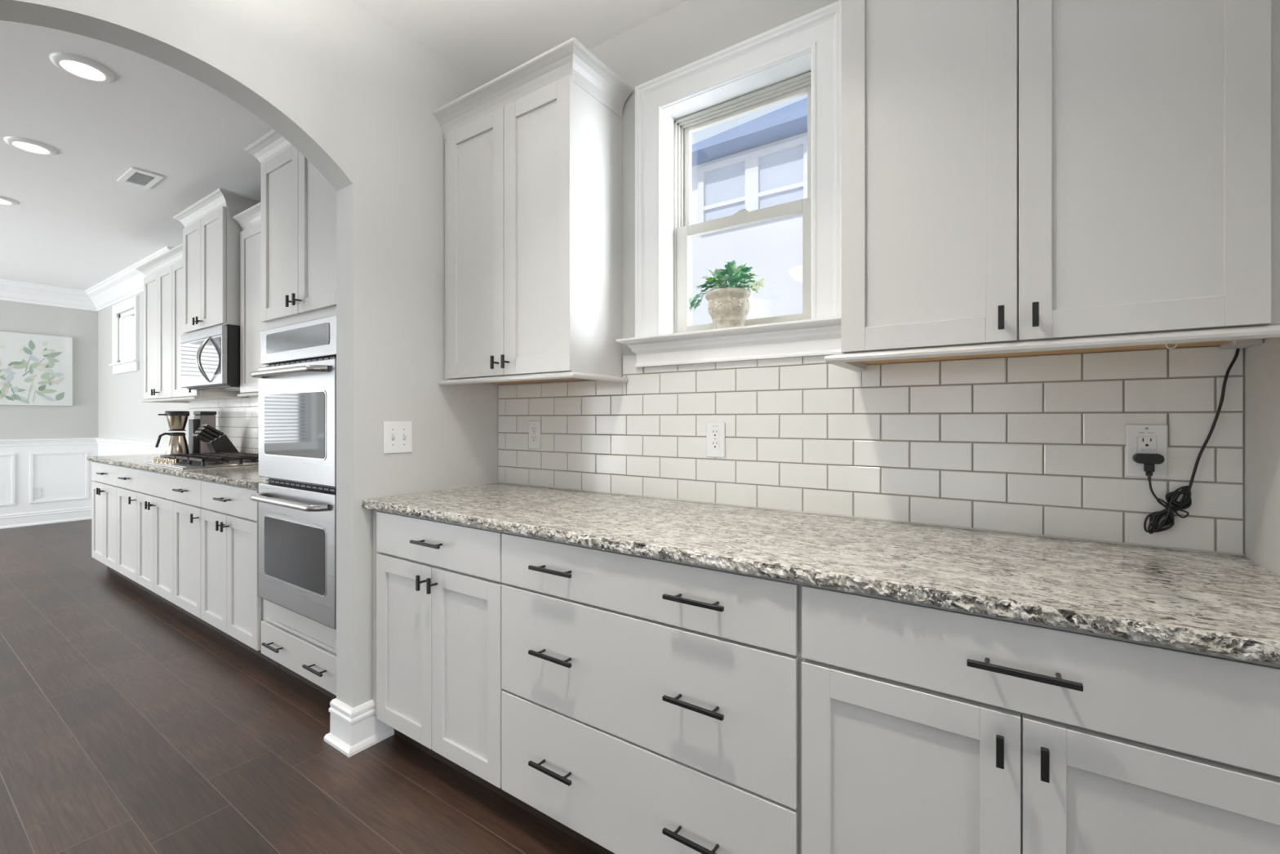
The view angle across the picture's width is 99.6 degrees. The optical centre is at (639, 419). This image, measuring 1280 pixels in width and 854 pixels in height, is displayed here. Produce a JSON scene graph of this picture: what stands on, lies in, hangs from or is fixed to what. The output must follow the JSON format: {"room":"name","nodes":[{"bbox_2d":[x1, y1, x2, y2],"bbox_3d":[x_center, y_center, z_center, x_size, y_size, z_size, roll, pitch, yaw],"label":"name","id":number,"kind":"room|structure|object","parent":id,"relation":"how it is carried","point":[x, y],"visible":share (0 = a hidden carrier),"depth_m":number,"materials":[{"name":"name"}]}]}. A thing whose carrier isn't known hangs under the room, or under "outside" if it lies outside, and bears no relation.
{"room":"butler's pantry","nodes":[
{"label":"butler's pantry","id":0,"kind":"room"},
{"bbox_2d":[0,299,97,439],"bbox_3d":[-8.235,-0.159,4.457,0.150,2.745,5.400,0,0,34],"label":"wall","id":1,"kind":"structure","parent":0,"point":[80,420],"depth_m":6.38,"materials":[{"name":"grey paint"}]},
{"bbox_2d":[0,453,15,506],"bbox_3d":[-7.156,0.674,5.884,0.014,0.580,0.475,0,0,34],"label":"trim","id":2,"kind":"structure","parent":1,"relation":"attached to","point":[13,455],"depth_m":6.06,"materials":[{"name":"white paint"}]},
{"bbox_2d":[0,331,72,405],"bbox_3d":[-7.098,-0.564,5.953,0.037,0.812,1.193,0,0,34],"label":"canvas painting","id":3,"kind":"object","parent":1,"relation":"attached to","point":[37,370],"visible":1,"depth_m":6.20,"materials":[{"name":"white fabric"}]},
{"bbox_2d":[32,486,41,497],"bbox_3d":[-6.931,0.844,6.218,0.008,0.123,0.072,0,0,34],"label":"wall outlet","id":4,"kind":"object","parent":1,"relation":"attached to","point":[37,491],"visible":1,"depth_m":6.22,"materials":[{"name":"white plastic"}]},
{"bbox_2d":[0,506,91,528],"bbox_3d":[-6.873,1.137,3.526,3.150,0.155,5.400,0,0,34],"label":"baseboard","id":5,"kind":"structure","parent":1,"relation":"attached to","point":[54,516],"depth_m":6.26,"materials":[{"name":"white paint"}]},
{"bbox_2d":[29,450,88,503],"bbox_3d":[-6.826,0.674,6.367,0.014,0.580,0.476,0,0,34],"label":"trim","id":6,"kind":"structure","parent":1,"relation":"attached to","point":[86,452],"depth_m":6.34,"materials":[{"name":"white paint"}]},
{"bbox_2d":[0,246,173,311],"bbox_3d":[-6.902,-1.426,3.546,3.080,0.210,5.400,0,0,34],"label":"trim","id":7,"kind":"structure","parent":1,"relation":"attached to","point":[127,283],"depth_m":6.12,"materials":[{"name":"white paint"}]},
{"bbox_2d":[0,0,498,707],"bbox_3d":[-1.397,-0.159,1.587,0.120,2.745,2.420,0,0,34],"label":"wall","id":8,"kind":"structure","parent":0,"point":[355,95],"depth_m":2.03,"materials":[{"name":"grey paint"}]},
{"bbox_2d":[324,697,394,757],"bbox_3d":[-0.931,1.137,2.269,0.182,0.155,0.668,0,0,34],"label":"baseboard","id":9,"kind":"structure","parent":8,"relation":"attached to","point":[353,731],"depth_m":2.00,"materials":[{"name":"white paint"}]},
{"bbox_2d":[383,421,412,453],"bbox_3d":[-0.946,0.070,2.124,0.018,0.126,0.120,0,0,34],"label":"light switch","id":10,"kind":"object","parent":8,"relation":"attached to","point":[397,435],"visible":1,"depth_m":2.12,"materials":[{"name":"white plastic"}]},
{"bbox_2d":[0,519,600,853],"bbox_3d":[-2.498,1.264,0.534,14.050,0.100,5.700,0,0,34],"label":"floor","id":11,"kind":"structure","parent":0,"point":[130,724],"depth_m":1.96,"materials":[{"name":"brown wood"}]},
{"bbox_2d":[91,461,133,583],"bbox_3d":[-3.916,0.773,4.356,0.727,0.882,0.651,0,0,34],"label":"base cabinet","id":12,"kind":"object","parent":11,"relation":"on","point":[104,486],"visible":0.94,"depth_m":4.10,"materials":[{"name":"white paint"}]},
{"bbox_2d":[117,466,154,595],"bbox_3d":[-3.419,0.773,4.016,0.478,0.882,0.651,0,0,34],"label":"base cabinet","id":13,"kind":"object","parent":11,"relation":"on","point":[127,491],"visible":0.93,"depth_m":3.79,"materials":[{"name":"white paint"}]},
{"bbox_2d":[137,469,220,633],"bbox_3d":[-2.741,0.773,3.553,1.164,0.882,0.651,0,0,34],"label":"base cabinet","id":14,"kind":"object","parent":11,"relation":"on","point":[169,507],"visible":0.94,"depth_m":3.27,"materials":[{"name":"white paint"}]},
{"bbox_2d":[86,453,262,489],"bbox_3d":[-2.947,0.319,3.711,3.153,0.039,0.661,0,0,34],"label":"countertop","id":15,"kind":"structure","parent":14,"relation":"on","point":[242,476],"depth_m":3.20,"materials":[{"name":"grey stone"}]},
{"bbox_2d":[155,410,216,458],"bbox_3d":[-3.567,0.119,4.242,0.166,0.362,0.360,0,0,34],"label":"coffee maker","id":16,"kind":"object","parent":15,"relation":"on","point":[177,443],"visible":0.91,"depth_m":4.20,"materials":[{"name":"black plastic"}]},
{"bbox_2d":[157,410,189,431],"bbox_3d":[-3.605,0.015,4.186,0.148,0.154,0.189,0,0,34],"label":"basket","id":17,"kind":"object","parent":16,"relation":"on","point":[176,420],"depth_m":4.16,"materials":[{"name":"black plastic"}]},
{"bbox_2d":[143,451,258,469],"bbox_3d":[-2.898,0.273,3.661,0.760,0.054,0.520,0,0,34],"label":"gas cooktop","id":18,"kind":"object","parent":15,"relation":"in","point":[194,460],"visible":0.97,"depth_m":3.53,"materials":[{"name":"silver metal"}]},
{"bbox_2d":[143,459,258,469],"bbox_3d":[-2.898,0.294,3.661,0.760,0.012,0.520,0,0,34],"label":"tray","id":19,"kind":"object","parent":18,"relation":"on","point":[182,464],"depth_m":3.47,"materials":[{"name":"metal"}]},
{"bbox_2d":[206,434,238,453],"bbox_3d":[-3.146,0.207,4.099,0.107,0.185,0.205,0,0,34],"label":"knife block","id":20,"kind":"object","parent":15,"relation":"on","point":[222,444],"visible":0.5,"depth_m":4.05,"materials":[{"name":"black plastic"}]},
{"bbox_2d":[195,433,212,443],"bbox_3d":[-3.196,0.144,3.965,0.013,0.073,0.097,0,0,34],"label":"kitchen knife","id":21,"kind":"object","parent":20,"relation":"in","point":[208,441],"visible":1,"depth_m":3.96,"materials":[{"name":"black plastic"}]},
{"bbox_2d":[198,430,216,440],"bbox_3d":[-3.183,0.123,3.984,0.013,0.080,0.107,0,0,34],"label":"kitchen knife","id":22,"kind":"object","parent":20,"relation":"in","point":[211,437],"visible":1,"depth_m":3.98,"materials":[{"name":"black plastic"}]},
{"bbox_2d":[201,426,221,438],"bbox_3d":[-3.170,0.103,4.003,0.013,0.086,0.117,0,0,34],"label":"kitchen knife","id":23,"kind":"object","parent":20,"relation":"in","point":[208,431],"visible":1,"depth_m":4.00,"materials":[{"name":"black plastic"}]},
{"bbox_2d":[204,423,225,435],"bbox_3d":[-3.157,0.082,4.022,0.013,0.093,0.127,0,0,34],"label":"kitchen knife","id":24,"kind":"object","parent":20,"relation":"in","point":[208,426],"visible":1,"depth_m":4.01,"materials":[{"name":"black plastic"}]},
{"bbox_2d":[200,480,279,666],"bbox_3d":[-1.958,0.773,3.017,0.734,0.882,0.651,0,0,34],"label":"base cabinet","id":25,"kind":"object","parent":11,"relation":"on","point":[231,602],"visible":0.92,"depth_m":2.75,"materials":[{"name":"white paint"}]},
{"bbox_2d":[244,128,336,698],"bbox_3d":[-1.325,-0.035,2.596,0.885,2.498,0.670,0,0,34],"label":"tall cabinet","id":26,"kind":"object","parent":11,"relation":"on","point":[299,203],"visible":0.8,"depth_m":2.36,"materials":[{"name":"white paint"}]},
{"bbox_2d":[249,315,336,630],"bbox_3d":[-1.326,0.214,2.533,0.703,1.248,0.678,0,0,34],"label":"double oven","id":27,"kind":"object","parent":26,"relation":"in","point":[297,384],"visible":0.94,"depth_m":2.27,"materials":[{"name":"grey metal"}]},
{"bbox_2d":[373,510,523,808],"bbox_3d":[-0.554,0.773,2.058,0.732,0.882,0.651,0,0,34],"label":"base cabinet","id":28,"kind":"object","parent":11,"relation":"on","point":[437,585],"visible":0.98,"depth_m":1.78,"materials":[{"name":"white paint"}]},
{"bbox_2d":[501,533,803,853],"bbox_3d":[0.119,0.773,1.597,0.898,0.882,0.651,0,0,34],"label":"base cabinet","id":29,"kind":"object","parent":11,"relation":"on","point":[649,705],"visible":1,"depth_m":1.31,"materials":[{"name":"white paint"}]},
{"bbox_2d":[361,483,1279,667],"bbox_3d":[0.144,0.319,1.597,2.411,0.039,0.661,0,0,34],"label":"countertop","id":30,"kind":"structure","parent":29,"relation":"on","point":[1223,606],"depth_m":1.14,"materials":[{"name":"grey stone"}]},
{"bbox_2d":[801,585,1279,853],"bbox_3d":[0.809,0.773,1.125,0.774,0.882,0.651,0,0,34],"label":"base cabinet","id":31,"kind":"object","parent":11,"relation":"on","point":[926,730],"visible":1,"depth_m":0.90,"materials":[{"name":"white paint"}]},
{"bbox_2d":[0,0,687,290],"bbox_3d":[-2.498,-1.601,0.534,14.050,0.140,5.700,0,0,34],"label":"ceiling","id":32,"kind":"structure","parent":0,"point":[72,224],"depth_m":2.80,"materials":[{"name":"white paint"}]},
{"bbox_2d":[0,195,17,204],"bbox_3d":[-4.474,-1.523,3.757,0.200,0.016,0.200,0,0,34],"label":"recessed light","id":33,"kind":"object","parent":32,"relation":"in","point":[3,200],"visible":1,"depth_m":3.78,"materials":[{"name":"white paint"}]},
{"bbox_2d":[0,199,10,204],"bbox_3d":[-4.474,-1.524,3.757,0.139,0.008,0.139,0,0,34],"label":"diffuser","id":34,"kind":"object","parent":33,"relation":"attached to","point":[2,201],"depth_m":3.78,"materials":[{"name":"white plastic"}]},
{"bbox_2d":[3,136,57,155],"bbox_3d":[-3.409,-1.523,3.029,0.200,0.016,0.200,0,0,34],"label":"recessed light","id":35,"kind":"object","parent":32,"relation":"in","point":[28,145],"visible":1,"depth_m":3.01,"materials":[{"name":"white paint"}]},
{"bbox_2d":[12,142,48,153],"bbox_3d":[-3.409,-1.524,3.029,0.139,0.008,0.139,0,0,34],"label":"diffuser","id":36,"kind":"object","parent":35,"relation":"attached to","point":[30,147],"depth_m":3.03,"materials":[{"name":"white plastic"}]},
{"bbox_2d":[48,52,115,83],"bbox_3d":[-2.427,-1.523,2.357,0.200,0.016,0.200,0,0,34],"label":"recessed light","id":37,"kind":"object","parent":32,"relation":"in","point":[78,66],"visible":1,"depth_m":2.34,"materials":[{"name":"white paint"}]},
{"bbox_2d":[59,60,105,79],"bbox_3d":[-2.427,-1.524,2.357,0.139,0.008,0.139,0,0,34],"label":"diffuser","id":38,"kind":"object","parent":37,"relation":"attached to","point":[82,69],"depth_m":2.35,"materials":[{"name":"white plastic"}]},
{"bbox_2d":[116,167,164,189],"bbox_3d":[-3.174,-1.525,3.438,0.327,0.012,0.154,0,0,34],"label":"ceiling vent","id":39,"kind":"object","parent":32,"relation":"in","point":[136,177],"visible":1,"depth_m":3.43,"materials":[{"name":"white metal"}]},
{"bbox_2d":[97,0,1220,444],"bbox_3d":[-0.932,-0.159,2.825,14.050,2.745,0.150,0,0,34],"label":"wall","id":40,"kind":"structure","parent":0,"point":[691,31],"depth_m":2.12,"materials":[{"name":"grey paint"}]},
{"bbox_2d":[0,444,165,515],"bbox_3d":[-5.743,0.684,5.188,3.140,0.760,1.380,0,0,34],"label":"wainscoting","id":41,"kind":"structure","parent":40,"relation":"attached to","point":[60,476],"depth_m":6.28,"materials":[{"name":"white paint"}]},
{"bbox_2d":[0,437,188,450],"bbox_3d":[-5.743,0.267,5.188,3.140,0.085,1.380,0,0,34],"label":"trim","id":42,"kind":"structure","parent":40,"relation":"attached to","point":[150,445],"depth_m":6.16,"materials":[{"name":"white paint"}]},
{"bbox_2d":[108,295,139,374],"bbox_3d":[-5.631,-0.905,6.007,0.960,0.789,0.199,0,0,34],"label":"window","id":43,"kind":"structure","parent":40,"relation":"in","point":[129,360],"depth_m":6.15,"materials":[{"name":"white paint"}]},
{"bbox_2d":[135,252,212,403],"bbox_3d":[-3.864,-0.714,4.523,0.776,1.141,0.354,0,0,34],"label":"upper cabinet","id":44,"kind":"object","parent":40,"relation":"attached to","point":[157,271],"visible":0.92,"depth_m":4.37,"materials":[{"name":"white paint"}]},
{"bbox_2d":[165,243,248,400],"bbox_3d":[-3.325,-0.714,4.155,0.530,1.141,0.354,0,0,34],"label":"upper cabinet","id":45,"kind":"object","parent":40,"relation":"attached to","point":[179,393],"visible":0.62,"depth_m":4.12,"materials":[{"name":"white paint"}]},
{"bbox_2d":[173,187,261,333],"bbox_3d":[-2.824,-1.015,3.762,0.849,0.828,0.437,0,0,34],"label":"upper cabinet","id":46,"kind":"object","parent":40,"relation":"attached to","point":[211,233],"visible":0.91,"depth_m":3.52,"materials":[{"name":"white paint"}]},
{"bbox_2d":[180,324,239,391],"bbox_3d":[-2.833,-0.399,3.731,0.740,0.387,0.477,0,0,34],"label":"microwave","id":47,"kind":"object","parent":46,"relation":"attached to","point":[211,357],"visible":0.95,"depth_m":3.47,"materials":[{"name":"silver metal"}]},
{"bbox_2d":[188,397,258,453],"bbox_3d":[-2.761,0.069,3.978,3.130,0.463,0.011,0,0,34],"label":"tile backsplash","id":48,"kind":"structure","parent":40,"relation":"attached to","point":[237,418],"depth_m":4.25,"materials":[{"name":"white tile"}]},
{"bbox_2d":[232,201,262,396],"bbox_3d":[-2.023,-0.714,3.265,1.112,1.141,0.354,0,0,34],"label":"upper cabinet","id":49,"kind":"object","parent":40,"relation":"attached to","point":[249,220],"visible":0.27,"depth_m":3.39,"materials":[{"name":"white paint"}]},
{"bbox_2d":[432,37,632,385],"bbox_3d":[-0.443,-0.714,2.184,0.778,1.141,0.354,0,0,34],"label":"upper cabinet","id":50,"kind":"object","parent":40,"relation":"attached to","point":[534,152],"visible":1,"depth_m":2.03,"materials":[{"name":"white paint"}]},
{"bbox_2d":[616,0,841,367],"bbox_3d":[0.339,-0.739,1.914,0.892,1.077,0.220,0,0,34],"label":"window","id":51,"kind":"structure","parent":40,"relation":"in","point":[800,56],"depth_m":1.90,"materials":[{"name":"white paint"}]},
{"bbox_2d":[687,260,764,328],"bbox_3d":[0.309,-0.426,1.892,0.290,0.240,0.175,0,0,34],"label":"potted plant","id":52,"kind":"object","parent":51,"relation":"on","point":[728,305],"visible":0.99,"depth_m":1.85,"materials":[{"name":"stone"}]},
{"bbox_2d":[497,346,1244,556],"bbox_3d":[0.328,0.025,1.866,2.412,0.551,0.011,0,0,34],"label":"tile backsplash","id":53,"kind":"structure","parent":40,"relation":"attached to","point":[1027,445],"depth_m":1.54,"materials":[{"name":"white tile"}]},
{"bbox_2d":[528,420,540,448],"bbox_3d":[-0.469,0.069,2.402,0.072,0.123,0.008,0,0,34],"label":"wall outlet","id":54,"kind":"object","parent":53,"relation":"attached to","point":[534,425],"visible":1,"depth_m":2.40,"materials":[{"name":"white plastic"}]},
{"bbox_2d":[530,435,537,441],"bbox_3d":[-0.470,0.086,2.400,0.035,0.029,0.002,0,0,34],"label":"receptacle","id":55,"kind":"object","parent":54,"relation":"attached to","point":[533,437],"depth_m":2.40,"materials":[{"name":"grey plastic"}]},
{"bbox_2d":[530,426,537,432],"bbox_3d":[-0.470,0.045,2.400,0.035,0.029,0.002,0,0,34],"label":"receptacle","id":56,"kind":"object","parent":54,"relation":"attached to","point":[533,428],"depth_m":2.40,"materials":[{"name":"grey plastic"}]},
{"bbox_2d":[706,422,724,457],"bbox_3d":[0.265,0.072,1.901,0.072,0.123,0.008,0,0,34],"label":"wall outlet","id":57,"kind":"object","parent":53,"relation":"attached to","point":[715,431],"visible":1,"depth_m":1.90,"materials":[{"name":"white plastic"}]},
{"bbox_2d":[710,440,719,448],"bbox_3d":[0.264,0.089,1.899,0.035,0.029,0.002,0,0,34],"label":"receptacle","id":58,"kind":"object","parent":57,"relation":"attached to","point":[714,444],"depth_m":1.90,"materials":[{"name":"grey plastic"}]},
{"bbox_2d":[710,428,719,436],"bbox_3d":[0.264,0.049,1.899,0.035,0.029,0.002,0,0,34],"label":"receptacle","id":59,"kind":"object","parent":57,"relation":"attached to","point":[713,432],"depth_m":1.90,"materials":[{"name":"grey plastic"}]},
{"bbox_2d":[1125,424,1168,478],"bbox_3d":[1.188,0.074,1.269,0.073,0.125,0.009,0,0,34],"label":"wall outlet","id":60,"kind":"object","parent":53,"relation":"attached to","point":[1140,438],"visible":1,"depth_m":1.27,"materials":[{"name":"white plastic"}]},
{"bbox_2d":[1137,435,1156,466],"bbox_3d":[1.187,0.074,1.267,0.033,0.068,0.002,0,0,34],"label":"receptacle","id":61,"kind":"object","parent":60,"relation":"attached to","point":[1145,444],"depth_m":1.27,"materials":[{"name":"white plastic"}]},
{"bbox_2d":[1132,348,1239,533],"bbox_3d":[1.235,0.051,1.228,0.178,0.430,0.031,0,0,27],"label":"power adapter","id":62,"kind":"object","parent":60,"relation":"in","point":[1148,460],"visible":1,"depth_m":1.24,"materials":[{"name":"black plastic"}]},
{"bbox_2d":[824,0,1279,371],"bbox_3d":[0.881,-0.714,1.279,0.834,1.141,0.354,0,0,34],"label":"upper cabinet","id":63,"kind":"object","parent":40,"relation":"attached to","point":[1019,178],"visible":1,"depth_m":1.13,"materials":[{"name":"white paint"}]},
{"bbox_2d":[705,287,752,328],"bbox_3d":[0.312,-0.375,1.896,0.166,0.138,0.166,0,0,34],"label":"pot","id":64,"kind":"object","parent":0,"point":[727,307],"depth_m":1.84,"materials":[{"name":"beige"}]},
{"bbox_2d":[1244,337,1279,577],"bbox_3d":[1.157,-0.159,0.834,0.120,2.745,0.780,0,0,34],"label":"wall","id":65,"kind":"structure","parent":0,"point":[1261,361],"depth_m":1.10,"materials":[{"name":"grey paint"}]},
{"label":"outside","id":66,"kind":"structure","parent":0,"visible":0},
{"bbox_2d":[690,97,807,325],"bbox_3d":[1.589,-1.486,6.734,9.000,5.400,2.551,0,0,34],"label":"window glass","id":67,"kind":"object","parent":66,"point":[760,162],"visible":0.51,"depth_m":5.74,"materials":[{"name":"grey"}]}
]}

